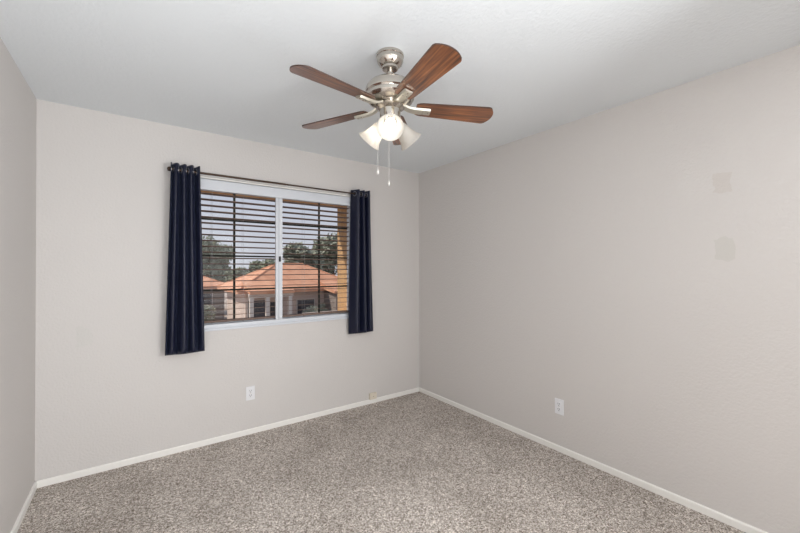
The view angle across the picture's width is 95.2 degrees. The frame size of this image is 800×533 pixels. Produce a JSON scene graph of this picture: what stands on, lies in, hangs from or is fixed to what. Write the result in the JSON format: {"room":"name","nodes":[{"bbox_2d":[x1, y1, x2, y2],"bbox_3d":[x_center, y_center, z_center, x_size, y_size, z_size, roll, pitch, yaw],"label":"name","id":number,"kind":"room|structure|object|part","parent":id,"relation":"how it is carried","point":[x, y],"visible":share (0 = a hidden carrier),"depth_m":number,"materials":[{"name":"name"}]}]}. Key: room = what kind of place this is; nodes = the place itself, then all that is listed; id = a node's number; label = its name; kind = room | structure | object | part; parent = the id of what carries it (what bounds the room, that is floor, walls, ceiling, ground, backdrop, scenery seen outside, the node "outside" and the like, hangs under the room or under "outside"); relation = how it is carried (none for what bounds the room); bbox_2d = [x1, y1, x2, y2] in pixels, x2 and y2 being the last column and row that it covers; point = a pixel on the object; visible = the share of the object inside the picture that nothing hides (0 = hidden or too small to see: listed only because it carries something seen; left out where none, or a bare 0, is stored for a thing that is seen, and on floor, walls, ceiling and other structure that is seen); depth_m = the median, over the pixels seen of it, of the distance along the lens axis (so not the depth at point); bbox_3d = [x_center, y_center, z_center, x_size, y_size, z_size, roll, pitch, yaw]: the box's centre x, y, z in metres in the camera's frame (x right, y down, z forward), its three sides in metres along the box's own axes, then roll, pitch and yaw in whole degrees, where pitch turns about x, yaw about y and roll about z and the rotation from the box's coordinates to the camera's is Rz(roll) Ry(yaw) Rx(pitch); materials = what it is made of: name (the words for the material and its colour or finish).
{"room":"empty bedroom","nodes":[
{"label":"empty bedroom","id":0,"kind":"room"},
{"bbox_2d":[0,37,36,532],"bbox_3d":[-0.899,0.211,0.270,0.120,2.560,4.900,0,0,-36],"label":"wall","id":1,"kind":"structure","parent":0,"point":[18,103],"depth_m":1.92,"materials":[{"name":"grey paint"}]},
{"bbox_2d":[10,481,36,532],"bbox_3d":[-0.844,1.351,0.301,0.012,0.042,4.900,0,0,-36],"label":"baseboard","id":2,"kind":"structure","parent":1,"relation":"attached to","point":[23,511],"depth_m":2.04,"materials":[{"name":"white paint"}]},
{"bbox_2d":[35,99,418,480],"bbox_3d":[-1.076,0.230,3.251,3.325,2.560,0.140,0,0,-36],"label":"wall","id":3,"kind":"structure","parent":0,"point":[107,390],"depth_m":2.65,"materials":[{"name":"paint"}]},
{"bbox_2d":[36,387,418,487],"bbox_3d":[-1.030,1.369,3.182,3.085,0.042,0.012,0,0,-36],"label":"baseboard","id":4,"kind":"structure","parent":3,"relation":"attached to","point":[89,471],"depth_m":2.81,"materials":[{"name":"white paint"}]},
{"bbox_2d":[246,385,254,400],"bbox_3d":[-1.242,1.052,3.033,0.070,0.115,0.010,0,0,-36],"label":"wall outlet","id":5,"kind":"object","parent":3,"relation":"attached to","point":[250,391],"visible":1,"depth_m":3.03,"materials":[{"name":"white plastic"}]},
{"bbox_2d":[167,166,365,195],"bbox_3d":[-1.011,-0.704,3.155,1.696,0.060,0.103,0,0,-36],"label":"curtain rod","id":6,"kind":"object","parent":3,"relation":"attached to","point":[168,167],"visible":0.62,"depth_m":3.00,"materials":[{"name":"brown metal"}]},
{"bbox_2d":[165,162,204,355],"bbox_3d":[-1.584,-0.052,2.695,0.255,1.400,0.080,0,0,-36],"label":"curtain","id":7,"kind":"object","parent":6,"relation":"hanging from","point":[185,298],"visible":1,"depth_m":2.68,"materials":[{"name":"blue fabric"}]},
{"bbox_2d":[348,189,372,333],"bbox_3d":[-0.370,-0.048,3.568,0.271,1.402,0.079,0,0,-30],"label":"curtain","id":8,"kind":"object","parent":6,"relation":"hanging from","point":[360,305],"visible":1,"depth_m":3.55,"materials":[{"name":"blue fabric"}]},
{"bbox_2d":[201,190,346,310],"bbox_3d":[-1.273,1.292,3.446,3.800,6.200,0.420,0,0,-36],"label":"trim","id":9,"kind":"structure","parent":3,"relation":"attached to","point":[342,273],"depth_m":3.90,"materials":[{"name":"beige paint"}]},
{"bbox_2d":[200,178,350,331],"bbox_3d":[-1.058,-0.090,3.240,1.460,1.195,0.122,0,0,-36],"label":"window","id":10,"kind":"structure","parent":3,"relation":"in","point":[278,320],"depth_m":3.19,"materials":[{"name":"white plastic"}]},
{"bbox_2d":[200,179,349,323],"bbox_3d":[-1.049,-0.111,3.227,1.434,1.130,0.106,0,0,-36],"label":"window blind","id":11,"kind":"object","parent":10,"relation":"attached to","point":[206,185],"visible":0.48,"depth_m":3.16,"materials":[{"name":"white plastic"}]},
{"bbox_3d":[-1.319,-0.074,3.062,0.008,1.054,0.057,0,0,-36],"label":"ladder cord","id":12,"kind":"part","parent":11,"relation":"part of","materials":[{"name":"white fabric"}]},
{"bbox_3d":[-1.062,0.442,3.243,1.350,0.016,0.046,0,0,-36],"label":"rail","id":13,"kind":"part","parent":11,"relation":"part of","materials":[{"name":"brown"}]},
{"bbox_3d":[-0.601,-0.071,3.580,0.008,1.054,0.057,0,0,-36],"label":"ladder cord","id":14,"kind":"part","parent":11,"relation":"part of","materials":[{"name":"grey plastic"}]},
{"bbox_3d":[-1.058,0.482,3.236,1.460,0.050,0.122,0,0,-36],"label":"sill","id":15,"kind":"part","parent":10,"relation":"part of","materials":[{"name":"white paint"}]},
{"bbox_2d":[200,176,350,196],"bbox_3d":[-1.023,-0.688,3.194,1.464,0.010,0.024,0,0,-36],"label":"trim","id":16,"kind":"structure","parent":3,"relation":"attached to","point":[200,176],"depth_m":3.12,"materials":[{"name":"white paint"}]},
{"bbox_2d":[369,392,376,399],"bbox_3d":[-0.276,1.318,3.718,0.082,0.064,0.027,0,0,-36],"label":"phone jack","id":17,"kind":"object","parent":3,"relation":"attached to","point":[373,395],"visible":1,"depth_m":3.71,"materials":[{"name":"beige plastic"}]},
{"bbox_2d":[17,392,745,532],"bbox_3d":[0.402,1.435,1.201,3.085,0.120,4.900,0,0,-36],"label":"floor","id":18,"kind":"structure","parent":0,"point":[417,462],"depth_m":2.27,"materials":[{"name":"carpet"}]},
{"bbox_2d":[0,0,799,172],"bbox_3d":[0.392,-1.124,1.225,3.325,0.120,5.160,0,0,-36],"label":"ceiling","id":19,"kind":"structure","parent":0,"point":[221,67],"depth_m":1.83,"materials":[{"name":"white paint"}]},
{"bbox_2d":[289,43,492,185],"bbox_3d":[-0.051,-0.731,1.795,1.025,0.658,1.019,0,0,-36],"label":"ceiling fan","id":20,"kind":"object","parent":19,"relation":"hanging from","point":[389,94],"visible":1,"depth_m":1.74,"materials":[{"name":"brown wood"}]},
{"bbox_3d":[-0.282,-0.793,1.586,0.132,0.006,0.409,16,12,43],"label":"blade","id":21,"kind":"part","parent":20,"relation":"part of","materials":[{"name":"brown wood"}]},
{"bbox_3d":[-0.349,-0.788,1.974,0.409,0.006,0.132,-2,11,26],"label":"blade","id":22,"kind":"part","parent":20,"relation":"part of","materials":[{"name":"brown wood"}]},
{"bbox_3d":[-0.163,-0.793,1.882,0.154,0.031,0.045,-2,11,26],"label":"blade arm","id":23,"kind":"part","parent":20,"relation":"part of","materials":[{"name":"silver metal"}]},
{"bbox_3d":[-0.138,-0.795,1.735,0.045,0.031,0.154,16,12,43],"label":"blade arm","id":24,"kind":"part","parent":20,"relation":"part of","materials":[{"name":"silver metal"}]},
{"bbox_3d":[-0.149,-0.665,1.869,0.121,0.136,0.136,0,0,-36],"label":"lamp shade","id":25,"kind":"part","parent":20,"relation":"part of","materials":[{"name":"white glass"}]},
{"bbox_3d":[-0.051,-0.666,1.715,0.126,0.136,0.135,0,0,-36],"label":"lamp shade","id":26,"kind":"part","parent":20,"relation":"part of","materials":[{"name":"white glass"}]},
{"bbox_3d":[-0.046,-0.679,1.735,0.052,0.055,0.054,0,0,-36],"label":"bulb","id":27,"kind":"part","parent":20,"relation":"part of","materials":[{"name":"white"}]},
{"bbox_3d":[-0.002,-0.796,2.157,0.132,0.006,0.409,-12,-2,8],"label":"blade","id":28,"kind":"part","parent":20,"relation":"part of","materials":[{"name":"brown wood"}]},
{"bbox_3d":[0.008,-0.798,1.713,0.045,0.031,0.154,13,-7,-26],"label":"blade arm","id":29,"kind":"part","parent":20,"relation":"part of","materials":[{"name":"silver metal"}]},
{"bbox_3d":[0.038,-0.665,1.877,0.138,0.136,0.128,0,0,-36],"label":"lamp shade","id":30,"kind":"part","parent":20,"relation":"part of","materials":[{"name":"white glass"}]},
{"bbox_3d":[0.076,-0.795,1.848,0.154,0.031,0.045,1,-13,-10],"label":"blade arm","id":31,"kind":"part","parent":20,"relation":"part of","materials":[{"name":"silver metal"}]},
{"bbox_3d":[0.102,-0.802,1.528,0.132,0.006,0.409,13,-7,-26],"label":"blade","id":32,"kind":"part","parent":20,"relation":"part of","materials":[{"name":"brown wood"}]},
{"bbox_3d":[0.280,-0.793,1.883,0.409,0.006,0.132,1,-13,-10],"label":"blade","id":33,"kind":"part","parent":20,"relation":"part of","materials":[{"name":"brown wood"}]},
{"bbox_2d":[419,45,799,532],"bbox_3d":[1.699,0.220,2.147,0.120,2.560,4.900,0,0,-36],"label":"wall","id":34,"kind":"structure","parent":0,"point":[634,265],"depth_m":2.27,"materials":[{"name":"paint"}]},
{"bbox_2d":[555,398,563,415],"bbox_3d":[1.191,1.049,2.734,0.010,0.115,0.070,0,0,-36],"label":"wall outlet","id":35,"kind":"object","parent":34,"relation":"attached to","point":[559,404],"visible":1,"depth_m":2.73,"materials":[{"name":"white plastic"}]},
{"bbox_2d":[419,387,767,532],"bbox_3d":[1.647,1.358,2.101,0.012,0.042,4.900,0,0,-36],"label":"baseboard","id":36,"kind":"structure","parent":34,"relation":"attached to","point":[728,520],"depth_m":2.39,"materials":[{"name":"white paint"}]},
{"label":"outside","id":37,"kind":"structure","parent":0,"visible":0},
{"bbox_2d":[224,291,226,318],"bbox_3d":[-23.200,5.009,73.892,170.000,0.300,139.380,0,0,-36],"label":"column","id":38,"kind":"structure","parent":37,"point":[225,294],"depth_m":43.71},
{"bbox_2d":[204,304,215,320],"bbox_3d":[-14.410,3.625,26.878,1.660,1.872,1.548,0,0,-19],"label":"shrub","id":39,"kind":"object","parent":38,"relation":"on","point":[206,307],"visible":0.42,"depth_m":26.71,"materials":[{"name":"green plant"}]},
{"bbox_2d":[203,276,223,319],"bbox_3d":[-17.086,2.577,30.443,4.799,4.008,4.799,0,0,-36],"label":"house","id":40,"kind":"structure","parent":38,"relation":"on","point":[207,294],"depth_m":29.64,"materials":[{"name":"grey paint"}]},
{"bbox_3d":[-15.529,2.921,29.141,0.900,1.500,0.030,0,0,-36],"label":"pane","id":41,"kind":"part","parent":40,"relation":"part of","materials":[{"name":"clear glass"}]},
{"bbox_2d":[202,236,232,282],"bbox_3d":[-19.850,0.695,37.088,5.755,7.901,5.350,0,0,17],"label":"tree","id":42,"kind":"object","parent":38,"relation":"on","point":[206,243],"visible":0.44,"depth_m":36.40,"materials":[{"name":"green plant"}]},
{"bbox_2d":[224,267,250,281],"bbox_3d":[-14.309,2.293,32.289,2.505,4.608,2.571,0,0,-7],"label":"tree","id":43,"kind":"object","parent":38,"relation":"on","point":[229,272],"visible":0.24,"depth_m":31.80,"materials":[{"name":"green plant"}]},
{"bbox_2d":[248,259,274,271],"bbox_3d":[-14.528,1.862,39.389,4.614,5.579,4.062,0,0,0],"label":"tree","id":44,"kind":"object","parent":38,"relation":"on","point":[267,261],"visible":0.12,"depth_m":38.23,"materials":[{"name":"green plant"}]},
{"bbox_2d":[217,263,336,318],"bbox_3d":[-7.833,2.129,27.416,9.350,4.841,8.850,0,0,-36],"label":"house","id":45,"kind":"structure","parent":38,"relation":"on","point":[294,293],"depth_m":25.35,"materials":[{"name":"paint"}]},
{"bbox_3d":[-9.303,2.879,23.770,1.100,1.300,0.030,0,0,-36],"label":"pane","id":46,"kind":"part","parent":45,"relation":"part of","materials":[{"name":"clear glass"}]},
{"bbox_3d":[-8.348,3.457,24.494,0.700,2.150,0.070,0,0,-36],"label":"door","id":47,"kind":"part","parent":45,"relation":"part of","materials":[{"name":"clear glass"}]},
{"bbox_3d":[-6.629,2.887,25.703,1.200,1.100,0.030,0,0,-36],"label":"pane","id":48,"kind":"part","parent":45,"relation":"part of","materials":[{"name":"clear glass"}]},
{"bbox_2d":[283,241,323,270],"bbox_3d":[-12.712,0.748,46.808,5.382,7.896,6.605,0,0,-36],"label":"tree","id":49,"kind":"object","parent":38,"relation":"on","point":[290,245],"visible":0.35,"depth_m":45.10,"materials":[{"name":"green plant"}]},
{"bbox_2d":[302,305,317,312],"bbox_3d":[-6.068,3.562,24.521,1.254,1.942,1.506,0,0,-36],"label":"shrub","id":50,"kind":"object","parent":38,"relation":"on","point":[315,308],"visible":0.23,"depth_m":24.39,"materials":[{"name":"green plant"}]},
{"bbox_2d":[320,302,327,311],"bbox_3d":[-5.443,3.496,25.409,0.922,2.080,0.946,0,0,-36],"label":"shrub","id":51,"kind":"object","parent":38,"relation":"on","point":[321,305],"visible":0.37,"depth_m":25.40,"materials":[{"name":"green plant"}]},
{"bbox_2d":[311,232,337,273],"bbox_3d":[-9.999,-0.401,56.976,9.506,10.327,9.065,0,0,-2],"label":"tree","id":52,"kind":"object","parent":38,"relation":"on","point":[327,237],"visible":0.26,"depth_m":54.92,"materials":[{"name":"green plant"}]}
]}

